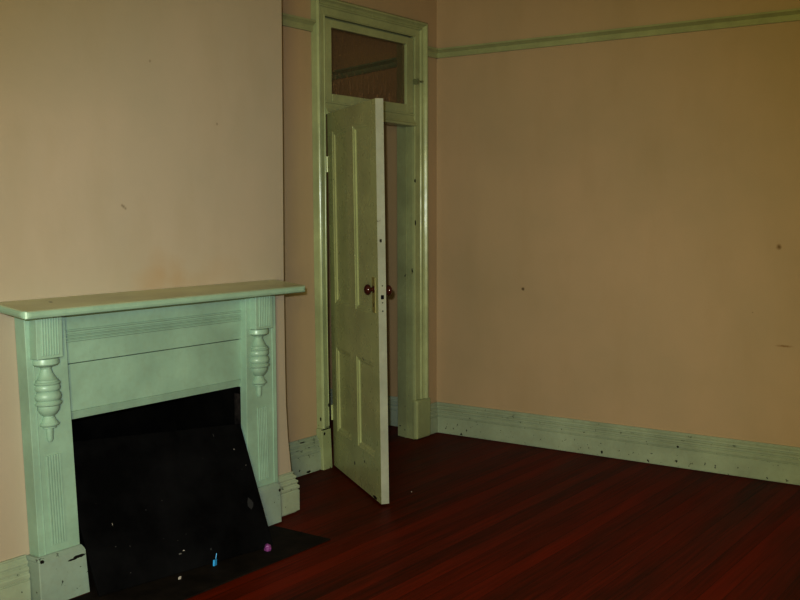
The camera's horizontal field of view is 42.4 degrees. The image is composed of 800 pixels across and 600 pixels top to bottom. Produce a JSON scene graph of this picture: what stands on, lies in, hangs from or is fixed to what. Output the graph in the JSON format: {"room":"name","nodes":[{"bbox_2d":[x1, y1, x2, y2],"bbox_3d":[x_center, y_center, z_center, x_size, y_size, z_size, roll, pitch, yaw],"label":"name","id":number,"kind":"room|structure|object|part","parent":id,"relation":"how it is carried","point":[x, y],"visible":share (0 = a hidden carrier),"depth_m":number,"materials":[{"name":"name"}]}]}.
{"room":"living room","nodes":[
{"label":"living room","id":0,"kind":"room"},
{"bbox_2d":[0,0,290,561],"bbox_3d":[-1.207,-0.558,4.445,0.463,3.350,1.708,3,6,35],"label":"wall","id":1,"kind":"structure","parent":0,"point":[141,141],"depth_m":4.27,"materials":[{"name":"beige paint"}]},
{"bbox_2d":[0,554,30,599],"bbox_3d":[-1.462,1.074,3.833,0.031,0.206,0.183,3,6,35],"label":"baseboard","id":2,"kind":"structure","parent":1,"relation":"attached to","point":[15,584],"depth_m":3.85,"materials":[{"name":"paint"}]},
{"bbox_2d":[0,279,304,599],"bbox_3d":[-0.959,0.540,4.350,0.202,1.164,1.528,3,6,35],"label":"mantelpiece","id":3,"kind":"object","parent":1,"relation":"attached to","point":[80,356],"visible":0.99,"depth_m":4.16,"materials":[{"name":"paint"}]},
{"bbox_2d":[0,279,304,319],"bbox_3d":[-0.960,-0.014,4.302,0.201,0.053,1.528,3,6,35],"label":"shelf","id":4,"kind":"object","parent":3,"relation":"attached to","point":[57,308],"depth_m":4.13,"materials":[{"name":"paint"}]},
{"bbox_2d":[278,471,299,516],"bbox_3d":[-0.733,0.953,5.205,0.441,0.206,0.184,3,6,35],"label":"baseboard","id":5,"kind":"structure","parent":1,"relation":"attached to","point":[290,493],"depth_m":5.10,"materials":[{"name":"paint"}]},
{"bbox_2d":[282,0,436,442],"bbox_3d":[-1.757,-0.535,4.195,0.140,3.350,6.700,3,6,35],"label":"wall","id":6,"kind":"structure","parent":0,"point":[298,227],"depth_m":5.80,"materials":[{"name":"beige paint"}]},
{"bbox_2d":[282,13,315,31],"bbox_3d":[-0.694,-1.503,5.456,0.040,0.061,0.740,3,6,35],"label":"rail","id":7,"kind":"object","parent":6,"relation":"attached to","point":[288,20],"visible":0.39,"depth_m":5.64,"materials":[{"name":"paint"}]},
{"bbox_2d":[289,435,320,477],"bbox_3d":[-0.684,0.911,5.676,0.031,0.206,0.740,3,6,35],"label":"baseboard","id":8,"kind":"structure","parent":6,"relation":"attached to","point":[305,453],"depth_m":5.86,"materials":[{"name":"paint"}]},
{"bbox_2d":[326,98,391,503],"bbox_3d":[-0.237,-0.012,5.571,0.146,2.039,0.883,-3,6,-20],"label":"door","id":9,"kind":"structure","parent":6,"relation":"in","point":[359,290],"depth_m":5.46,"materials":[{"name":"paint"}]},
{"bbox_3d":[-0.310,-0.456,5.720,0.041,0.970,0.273,-3,6,-20],"label":"panel","id":10,"kind":"part","parent":9,"relation":"part of","materials":[{"name":"paint"}]},
{"bbox_3d":[-0.297,0.523,5.809,0.041,0.490,0.273,-3,6,-20],"label":"panel","id":11,"kind":"part","parent":9,"relation":"part of","materials":[{"name":"paint"}]},
{"bbox_3d":[-0.175,-0.424,5.346,0.041,0.970,0.288,-3,6,-20],"label":"panel","id":12,"kind":"part","parent":9,"relation":"part of","materials":[{"name":"paint"}]},
{"bbox_3d":[-0.162,0.555,5.434,0.041,0.490,0.288,-3,6,-20],"label":"panel","id":13,"kind":"part","parent":9,"relation":"part of","materials":[{"name":"paint"}]},
{"bbox_3d":[-0.157,-0.053,5.196,0.049,0.054,0.054,-3,6,-20],"label":"knob","id":14,"kind":"part","parent":9,"relation":"part of","materials":[{"name":"brown"}]},
{"bbox_3d":[-0.132,-0.025,5.206,0.004,0.180,0.048,-3,6,-20],"label":"knob plate","id":15,"kind":"part","parent":9,"relation":"part of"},
{"bbox_3d":[-0.065,-0.049,5.229,0.049,0.054,0.054,-3,5,-20],"label":"knob","id":16,"kind":"part","parent":9,"relation":"part of","materials":[{"name":"brown"}]},
{"bbox_2d":[311,0,430,469],"bbox_3d":[-0.200,-0.400,6.358,0.197,2.699,1.150,3,6,35],"label":"door frame","id":17,"kind":"structure","parent":6,"relation":"attached to","point":[414,401],"depth_m":6.63,"materials":[{"name":"paint"}]},
{"bbox_3d":[-0.443,-0.481,5.883,0.052,2.453,0.108,3,6,35],"label":"architrave","id":18,"kind":"part","parent":17,"relation":"part of","materials":[{"name":"paint"}]},
{"bbox_3d":[-0.157,-1.689,6.187,0.052,0.102,1.107,3,6,35],"label":"architrave","id":19,"kind":"part","parent":17,"relation":"part of","materials":[{"name":"paint"}]},
{"bbox_3d":[0.135,-0.561,6.691,0.052,2.436,0.125,3,6,35],"label":"architrave","id":20,"kind":"part","parent":17,"relation":"part of","materials":[{"name":"paint"}]},
{"bbox_2d":[325,18,422,113],"bbox_3d":[-0.151,-1.395,6.228,0.094,0.472,0.923,3,6,35],"label":"window","id":21,"kind":"structure","parent":6,"relation":"in","point":[408,81],"depth_m":6.28,"materials":[{"name":"paint"}]},
{"bbox_3d":[-0.189,-1.397,6.221,0.004,0.378,0.752,3,6,35],"label":"pane","id":22,"kind":"part","parent":21,"relation":"part of","materials":[{"name":"clear glass"}]},
{"bbox_2d":[428,46,437,57],"bbox_3d":[0.209,-1.615,6.718,0.040,0.061,0.168,3,6,35],"label":"rail","id":23,"kind":"object","parent":6,"relation":"attached to","point":[432,51],"visible":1,"depth_m":6.72,"materials":[{"name":"paint"}]},
{"bbox_2d":[430,402,437,434],"bbox_3d":[0.224,0.799,6.946,0.031,0.206,0.130,3,6,35],"label":"baseboard","id":24,"kind":"structure","parent":6,"relation":"attached to","point":[434,411],"depth_m":6.94,"materials":[{"name":"paint"}]},
{"bbox_2d":[69,417,799,599],"bbox_3d":[-0.391,1.274,3.379,9.500,0.120,7.000,3,6,35],"label":"floor","id":25,"kind":"structure","parent":0,"point":[480,519],"depth_m":4.82,"materials":[{"name":"red wood"}]},
{"bbox_2d":[71,526,329,599],"bbox_3d":[-1.021,1.120,4.442,0.830,0.006,1.257,3,6,35],"label":"hearth slab","id":26,"kind":"object","parent":25,"relation":"on","point":[287,543],"visible":0.4,"depth_m":4.27,"materials":[{"name":"stone"}]},
{"bbox_2d":[73,424,272,595],"bbox_3d":[-0.966,0.839,4.370,0.884,0.570,0.276,-5,7,-43],"label":"fire screen","id":27,"kind":"object","parent":26,"relation":"on","point":[151,506],"visible":0.84,"depth_m":4.34,"materials":[{"name":"black metal"}]},
{"bbox_2d":[213,553,216,565],"bbox_3d":[-0.782,1.099,4.359,0.008,0.052,0.031,1,5,18],"label":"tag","id":28,"kind":"object","parent":26,"relation":"on","point":[215,559],"visible":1,"depth_m":4.36,"materials":[{"name":"blue plastic"}]},
{"bbox_2d":[264,543,270,551],"bbox_3d":[-0.584,1.090,4.550,0.034,0.032,0.034,-4,7,-40],"label":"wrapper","id":29,"kind":"object","parent":26,"relation":"on","point":[267,547],"visible":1,"depth_m":4.54,"materials":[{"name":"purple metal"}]},
{"bbox_2d":[326,0,799,446],"bbox_3d":[1.591,-0.702,6.007,9.200,3.350,0.150,3,6,35],"label":"wall","id":30,"kind":"structure","parent":0,"point":[618,221],"depth_m":6.15,"materials":[{"name":"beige paint"}]},
{"bbox_2d":[329,388,397,426],"bbox_3d":[-1.039,0.719,7.903,2.860,0.206,0.031,3,6,35],"label":"baseboard","id":31,"kind":"structure","parent":30,"relation":"attached to","point":[392,400],"depth_m":7.20,"materials":[{"name":"paint"}]},
{"bbox_2d":[332,57,396,79],"bbox_3d":[-0.482,-1.588,7.294,1.450,0.181,0.040,3,6,35],"label":"rail","id":32,"kind":"object","parent":30,"relation":"attached to","point":[390,63],"visible":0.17,"depth_m":7.12,"materials":[{"name":"paint"}]},
{"bbox_2d":[436,8,799,58],"bbox_3d":[2.755,-1.473,4.989,6.200,0.061,0.040,3,6,35],"label":"rail","id":33,"kind":"object","parent":30,"relation":"attached to","point":[788,15],"visible":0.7,"depth_m":6.00,"materials":[{"name":"paint"}]},
{"bbox_2d":[437,402,799,484],"bbox_3d":[2.765,0.942,5.202,6.200,0.206,0.031,3,6,35],"label":"baseboard","id":34,"kind":"structure","parent":30,"relation":"attached to","point":[727,456],"depth_m":6.18,"materials":[{"name":"paint"}]}
]}

